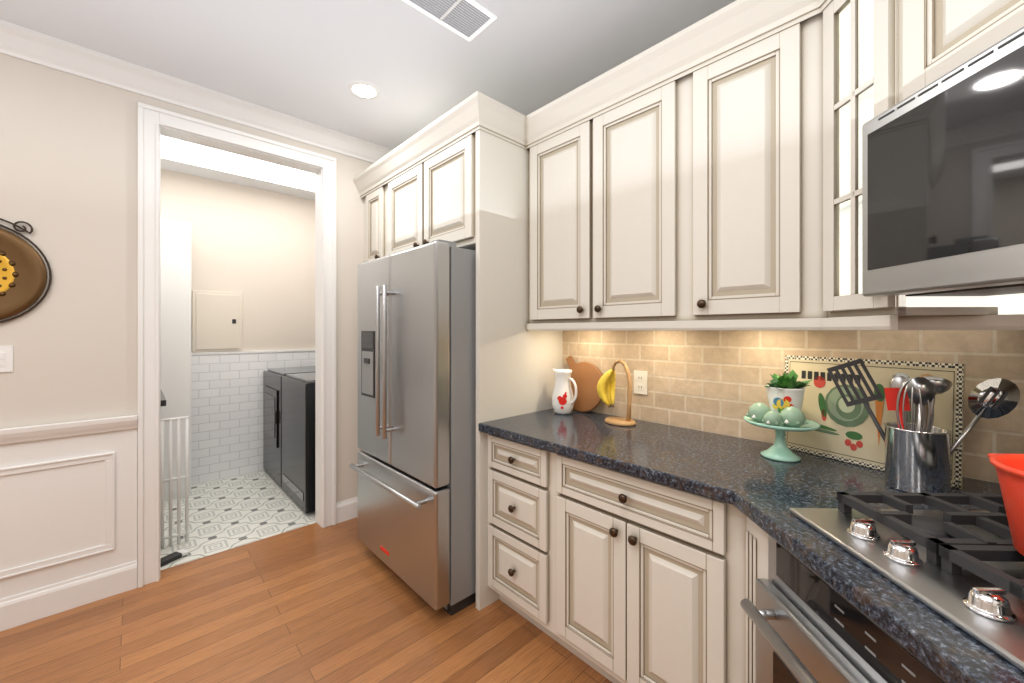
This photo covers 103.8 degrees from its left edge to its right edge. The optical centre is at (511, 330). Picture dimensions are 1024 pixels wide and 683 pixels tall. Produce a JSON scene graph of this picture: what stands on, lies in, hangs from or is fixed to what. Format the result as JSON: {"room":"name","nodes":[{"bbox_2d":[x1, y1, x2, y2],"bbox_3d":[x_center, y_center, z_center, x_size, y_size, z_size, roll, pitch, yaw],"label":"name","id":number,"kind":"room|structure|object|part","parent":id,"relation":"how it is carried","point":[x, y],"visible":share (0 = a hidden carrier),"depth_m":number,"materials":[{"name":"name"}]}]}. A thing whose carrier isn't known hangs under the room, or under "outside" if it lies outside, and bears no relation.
{"room":"kitchen","nodes":[
{"label":"kitchen","id":0,"kind":"room"},
{"bbox_2d":[161,390,165,405],"bbox_3d":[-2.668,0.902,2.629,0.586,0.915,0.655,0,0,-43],"label":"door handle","id":1,"kind":"object","parent":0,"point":[163,401],"visible":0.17,"depth_m":2.59,"materials":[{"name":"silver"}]},
{"bbox_2d":[0,53,372,585],"bbox_3d":[-2.222,-0.010,2.015,4.200,2.740,0.120,0,0,-43],"label":"wall","id":2,"kind":"structure","parent":0,"point":[68,167],"depth_m":2.01,"materials":[{"name":"beige paint"}]},
{"bbox_2d":[0,346,12,371],"bbox_3d":[-2.326,0.128,1.827,0.072,0.120,0.011,0,0,-43],"label":"switch plate","id":3,"kind":"object","parent":2,"relation":"attached to","point":[6,358],"visible":1,"depth_m":1.84,"materials":[{"name":"white plastic"}]},
{"bbox_2d":[0,218,51,322],"bbox_3d":[-2.381,-0.290,1.761,0.480,0.540,0.024,0,0,-43],"label":"art","id":4,"kind":"object","parent":2,"relation":"attached to","point":[23,276],"visible":1,"depth_m":1.85,"materials":[{"name":"brown metal"}]},
{"bbox_2d":[0,415,136,631],"bbox_3d":[-2.840,0.902,1.322,2.350,0.915,0.043,0,0,-43],"label":"wainscoting","id":5,"kind":"structure","parent":2,"relation":"attached to","point":[68,515],"depth_m":1.96,"materials":[{"name":"white wood"}]},
{"bbox_2d":[0,19,392,163],"bbox_3d":[-2.152,-1.322,1.940,4.200,0.114,0.084,0,0,-43],"label":"crown molding","id":6,"kind":"structure","parent":2,"relation":"attached to","point":[28,45],"depth_m":2.19,"materials":[{"name":"white"}]},
{"bbox_2d":[138,102,335,587],"bbox_3d":[-1.663,0.074,2.532,1.021,2.572,0.168,0,0,-43],"label":"door frame","id":7,"kind":"structure","parent":2,"relation":"attached to","point":[155,124],"depth_m":2.23,"materials":[{"name":"white wood"}]},
{"bbox_2d":[336,497,357,523],"bbox_3d":[-0.946,1.289,3.120,0.826,0.142,0.016,0,0,-43],"label":"baseboard","id":8,"kind":"structure","parent":2,"relation":"attached to","point":[346,510],"depth_m":2.89,"materials":[{"name":"white wood"}]},
{"bbox_2d":[359,180,380,261],"bbox_3d":[-0.751,-0.730,3.048,0.639,0.580,0.387,0,0,-43],"label":"upper cabinet","id":9,"kind":"object","parent":2,"relation":"attached to","point":[371,193],"depth_m":2.83,"materials":[{"name":"beige wood"}]},
{"bbox_2d":[161,169,314,351],"bbox_3d":[-2.661,-0.010,3.798,2.400,2.740,0.120,0,0,-43],"label":"wall","id":10,"kind":"structure","parent":0,"point":[255,247],"depth_m":3.87,"materials":[{"name":"beige paint"}]},
{"bbox_2d":[192,290,241,351],"bbox_3d":[-2.686,-0.086,3.671,0.370,0.548,0.030,0,0,-43],"label":"breaker panel","id":11,"kind":"object","parent":10,"relation":"attached to","point":[216,321],"visible":1,"depth_m":3.65,"materials":[{"name":"beige paint"}]},
{"bbox_2d":[191,349,314,484],"bbox_3d":[-2.578,0.775,3.782,2.300,1.170,0.016,0,0,-43],"label":"wall","id":12,"kind":"structure","parent":10,"relation":"attached to","point":[226,414],"depth_m":3.73,"materials":[{"name":"white tile"}]},
{"bbox_2d":[161,470,316,569],"bbox_3d":[-2.070,1.390,3.241,2.300,0.060,1.500,0,0,-43],"label":"floor","id":13,"kind":"structure","parent":0,"point":[232,512],"depth_m":2.96,"materials":[{"name":"white tile"}]},
{"bbox_2d":[161,549,187,566],"bbox_3d":[-2.024,1.347,2.384,0.060,0.026,0.155,0,0,22],"label":"doorstop","id":14,"kind":"object","parent":13,"relation":"on","point":[171,557],"visible":0.73,"depth_m":2.38,"materials":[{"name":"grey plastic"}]},
{"bbox_2d":[161,416,188,548],"bbox_3d":[-2.145,0.956,2.554,0.140,0.809,0.018,0,0,-43],"label":"baby gate","id":15,"kind":"object","parent":13,"relation":"on","point":[179,477],"visible":0.81,"depth_m":2.56,"materials":[{"name":"white metal"}]},
{"bbox_2d":[161,219,190,501],"bbox_3d":[-2.934,0.235,3.234,0.530,2.250,0.295,0,0,-43],"label":"door","id":16,"kind":"structure","parent":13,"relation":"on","point":[176,313],"depth_m":3.24,"materials":[{"name":"white wood"}]},
{"bbox_2d":[263,366,314,486],"bbox_3d":[-1.927,0.800,3.921,0.782,1.120,0.655,0,0,-43],"label":"dryer","id":17,"kind":"object","parent":13,"relation":"on","point":[272,422],"visible":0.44,"depth_m":3.62,"materials":[{"name":"grey metal"}]},
{"bbox_2d":[282,372,314,513],"bbox_3d":[-1.459,0.800,3.435,0.764,1.120,0.665,0,0,-43],"label":"washer","id":18,"kind":"object","parent":13,"relation":"on","point":[298,438],"visible":0.35,"depth_m":3.06,"materials":[{"name":"grey metal"}]},
{"bbox_2d":[0,517,611,682],"bbox_3d":[-0.887,1.390,0.594,4.200,0.060,3.980,0,0,-43],"label":"floor","id":19,"kind":"structure","parent":0,"point":[340,602],"depth_m":1.81,"materials":[{"name":"brown wood"}]},
{"bbox_2d":[349,239,475,615],"bbox_3d":[-0.372,0.467,2.421,0.908,1.787,0.890,0,0,-43],"label":"refrigerator","id":20,"kind":"object","parent":19,"relation":"on","point":[415,467],"visible":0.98,"depth_m":1.97,"materials":[{"name":"grey metal"}]},
{"bbox_2d":[488,434,543,631],"bbox_3d":[0.242,0.923,2.013,0.610,0.874,0.407,0,0,-43],"label":"base cabinet","id":21,"kind":"object","parent":19,"relation":"on","point":[515,469],"depth_m":1.81,"materials":[{"name":"beige wood"}]},
{"bbox_2d":[544,450,755,682],"bbox_3d":[0.610,0.923,1.621,0.610,0.874,0.668,0,0,-43],"label":"base cabinet","id":22,"kind":"object","parent":19,"relation":"on","point":[613,576],"depth_m":1.42,"materials":[{"name":"beige wood"}]},
{"bbox_2d":[478,408,772,494],"bbox_3d":[0.685,0.465,1.503,0.637,0.040,1.805,0,0,-43],"label":"countertop","id":23,"kind":"structure","parent":22,"relation":"on","point":[685,459],"depth_m":1.57,"materials":[{"name":"grey stone"}]},
{"bbox_2d":[552,368,577,414],"bbox_3d":[0.283,0.325,2.167,0.122,0.238,0.172,0,0,-43],"label":"pitcher","id":24,"kind":"object","parent":23,"relation":"on","point":[563,398],"visible":1,"depth_m":2.13,"materials":[{"name":"white ceramic"}]},
{"bbox_2d":[566,355,602,411],"bbox_3d":[0.393,0.292,2.214,0.068,0.304,0.276,0,0,-43],"label":"round cutting board","id":25,"kind":"object","parent":23,"relation":"on","point":[586,376],"visible":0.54,"depth_m":2.19,"materials":[{"name":"brown wood"}]},
{"bbox_2d":[597,359,635,425],"bbox_3d":[0.510,0.289,1.953,0.128,0.309,0.194,0,0,-43],"label":"stand","id":26,"kind":"object","parent":23,"relation":"on","point":[606,384],"visible":1,"depth_m":1.96,"materials":[{"name":"brown wood"}]},
{"bbox_2d":[698,444,1023,682],"bbox_3d":[0.582,0.465,0.188,2.586,0.040,1.350,0,0,-43],"label":"countertop","id":27,"kind":"structure","parent":22,"relation":"on","point":[744,476],"depth_m":0.84,"materials":[{"name":"grey stone"}]},
{"bbox_2d":[744,402,820,461],"bbox_3d":[0.944,0.348,1.415,0.233,0.192,0.226,0,0,-43],"label":"cake stand","id":28,"kind":"object","parent":27,"relation":"on","point":[760,414],"visible":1,"depth_m":1.37,"materials":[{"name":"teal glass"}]},
{"bbox_2d":[764,370,811,414],"bbox_3d":[0.983,0.230,1.436,0.160,0.183,0.135,0,0,-43],"label":"potted plant","id":29,"kind":"object","parent":28,"relation":"on","point":[785,390],"visible":0.88,"depth_m":1.41,"materials":[{"name":"white ceramic"}]},
{"bbox_2d":[785,355,964,488],"bbox_3d":[1.161,0.269,1.339,0.037,0.350,0.470,0,0,-28],"label":"decorative tray","id":30,"kind":"object","parent":27,"relation":"on","point":[849,434],"visible":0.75,"depth_m":1.33,"materials":[{"name":"beige ceramic"}]},
{"bbox_2d":[789,491,1023,671],"bbox_3d":[0.926,0.415,0.612,0.520,0.058,0.730,0,0,2],"label":"gas cooktop","id":31,"kind":"object","parent":27,"relation":"in","point":[957,566],"visible":0.98,"depth_m":0.74,"materials":[{"name":"silver metal"}]},
{"bbox_2d":[987,453,1023,555],"bbox_3d":[0.938,0.308,0.652,0.209,0.155,0.208,0,0,-43],"label":"pot","id":32,"kind":"object","parent":31,"relation":"on","point":[1009,467],"visible":0.98,"depth_m":0.69,"materials":[{"name":"red"}]},
{"bbox_2d":[827,358,1019,492],"bbox_3d":[1.134,0.264,1.141,0.136,0.361,0.385,0,0,-43],"label":"utensil crock","id":33,"kind":"object","parent":27,"relation":"on","point":[920,450],"visible":1,"depth_m":1.10,"materials":[{"name":"silver metal"}]},
{"bbox_2d":[656,525,944,682],"bbox_3d":[0.642,0.926,0.624,0.558,0.868,0.558,0,0,-43],"label":"base cabinet","id":34,"kind":"object","parent":19,"relation":"on","point":[762,616],"depth_m":0.94,"materials":[{"name":"beige wood"}]},
{"bbox_3d":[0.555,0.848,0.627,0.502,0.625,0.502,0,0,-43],"label":"handle","id":35,"kind":"part","parent":34,"relation":"part of","materials":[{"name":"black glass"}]},
{"bbox_3d":[0.612,0.920,0.625,0.553,0.610,0.553,0,0,-43],"label":"door","id":36,"kind":"part","parent":34,"relation":"part of","materials":[{"name":"silver metal"}]},
{"bbox_2d":[0,0,735,200],"bbox_3d":[-1.400,-1.405,1.141,4.200,0.050,5.480,0,0,-43],"label":"ceiling","id":37,"kind":"structure","parent":0,"point":[309,60],"depth_m":1.96,"materials":[{"name":"white paint"}]},
{"bbox_2d":[161,135,314,191],"bbox_3d":[-2.050,-1.365,3.220,1.600,0.029,0.800,0,0,-43],"label":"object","id":38,"kind":"structure","parent":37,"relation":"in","point":[192,153],"depth_m":3.26,"materials":[{"name":"white"}]},
{"bbox_2d":[348,81,379,99],"bbox_3d":[-0.847,-1.377,2.305,0.176,0.005,0.176,0,0,-43],"label":"recessed light","id":39,"kind":"object","parent":37,"relation":"in","point":[362,89],"visible":1,"depth_m":2.29,"materials":[{"name":"white"}]},
{"bbox_2d":[402,0,496,41],"bbox_3d":[-0.265,-1.372,1.713,0.360,0.014,0.200,0,0,-43],"label":"ceiling vent","id":40,"kind":"object","parent":37,"relation":"in","point":[469,20],"visible":1,"depth_m":1.74,"materials":[{"name":"white metal"}]},
{"bbox_2d":[381,160,492,275],"bbox_3d":[-0.429,-0.730,2.705,0.639,0.580,0.552,0,0,-43],"label":"upper cabinet","id":41,"kind":"object","parent":0,"relation":"attached to","point":[397,185],"depth_m":2.55,"materials":[{"name":"beige wood"}]},
{"bbox_2d":[413,120,520,271],"bbox_3d":[-0.138,-0.730,2.395,0.639,0.580,0.560,0,0,-43],"label":"upper cabinet","id":42,"kind":"object","parent":0,"relation":"attached to","point":[467,184],"depth_m":2.07,"materials":[{"name":"beige wood"}]},
{"bbox_2d":[521,64,672,327],"bbox_3d":[0.484,-0.529,1.967,0.319,0.980,0.855,0,0,-43],"label":"upper cabinet","id":43,"kind":"object","parent":0,"relation":"attached to","point":[597,182],"depth_m":1.81,"materials":[{"name":"beige wood"}]},
{"bbox_2d":[673,0,844,323],"bbox_3d":[0.926,-0.529,1.472,0.352,0.980,0.473,0,0,-43],"label":"upper cabinet","id":44,"kind":"object","parent":0,"relation":"attached to","point":[705,172],"depth_m":1.35,"materials":[{"name":"beige wood"}]},
{"bbox_2d":[861,0,896,110],"bbox_3d":[1.094,-0.772,0.608,0.751,0.494,0.751,0,0,-43],"label":"upper cabinet","id":45,"kind":"object","parent":0,"relation":"attached to","point":[878,14],"depth_m":1.02,"materials":[{"name":"beige wood"}]},
{"bbox_2d":[865,32,892,315],"bbox_3d":[1.090,-0.587,1.016,0.220,1.056,0.247,0,0,-43],"label":"upper cabinet","id":46,"kind":"object","parent":0,"relation":"attached to","point":[874,102],"depth_m":1.06,"materials":[{"name":"beige wood"}]},
{"bbox_2d":[845,0,1020,323],"bbox_3d":[1.191,-0.529,1.190,0.352,0.980,0.385,0,0,-43],"label":"upper cabinet","id":47,"kind":"object","parent":0,"relation":"attached to","point":[854,22],"depth_m":1.11,"materials":[{"name":"beige wood"}]},
{"bbox_2d":[893,0,1023,319],"bbox_3d":[1.244,-0.529,0.605,0.890,0.980,0.889,0,0,-43],"label":"upper cabinet","id":48,"kind":"object","parent":0,"relation":"attached to","point":[932,38],"depth_m":0.92,"materials":[{"name":"beige wood"}]},
{"bbox_2d":[862,27,1023,296],"bbox_3d":[0.971,-0.298,0.613,0.330,0.430,0.764,0,0,2],"label":"microwave","id":49,"kind":"object","parent":48,"relation":"attached to","point":[943,185],"visible":1,"depth_m":0.79,"materials":[{"name":"grey"}]},
{"bbox_3d":[0.126,-0.010,2.656,0.100,2.740,5.600,0,0,-43],"label":"wall","id":50,"kind":"structure","parent":0,"visible":0},
{"bbox_2d":[563,330,1023,482],"bbox_3d":[1.149,0.224,1.485,0.012,0.523,2.466,0,0,-43],"label":"backsplash","id":51,"kind":"structure","parent":50,"relation":"attached to","point":[714,381],"depth_m":1.66,"materials":[{"name":"beige tile"}]},
{"bbox_2d":[634,370,646,394],"bbox_3d":[0.642,0.258,2.009,0.008,0.115,0.072,0,0,-43],"label":"outlet","id":52,"kind":"object","parent":51,"relation":"attached to","point":[640,382],"visible":1,"depth_m":2.00,"materials":[{"name":"white plastic"}]}
]}

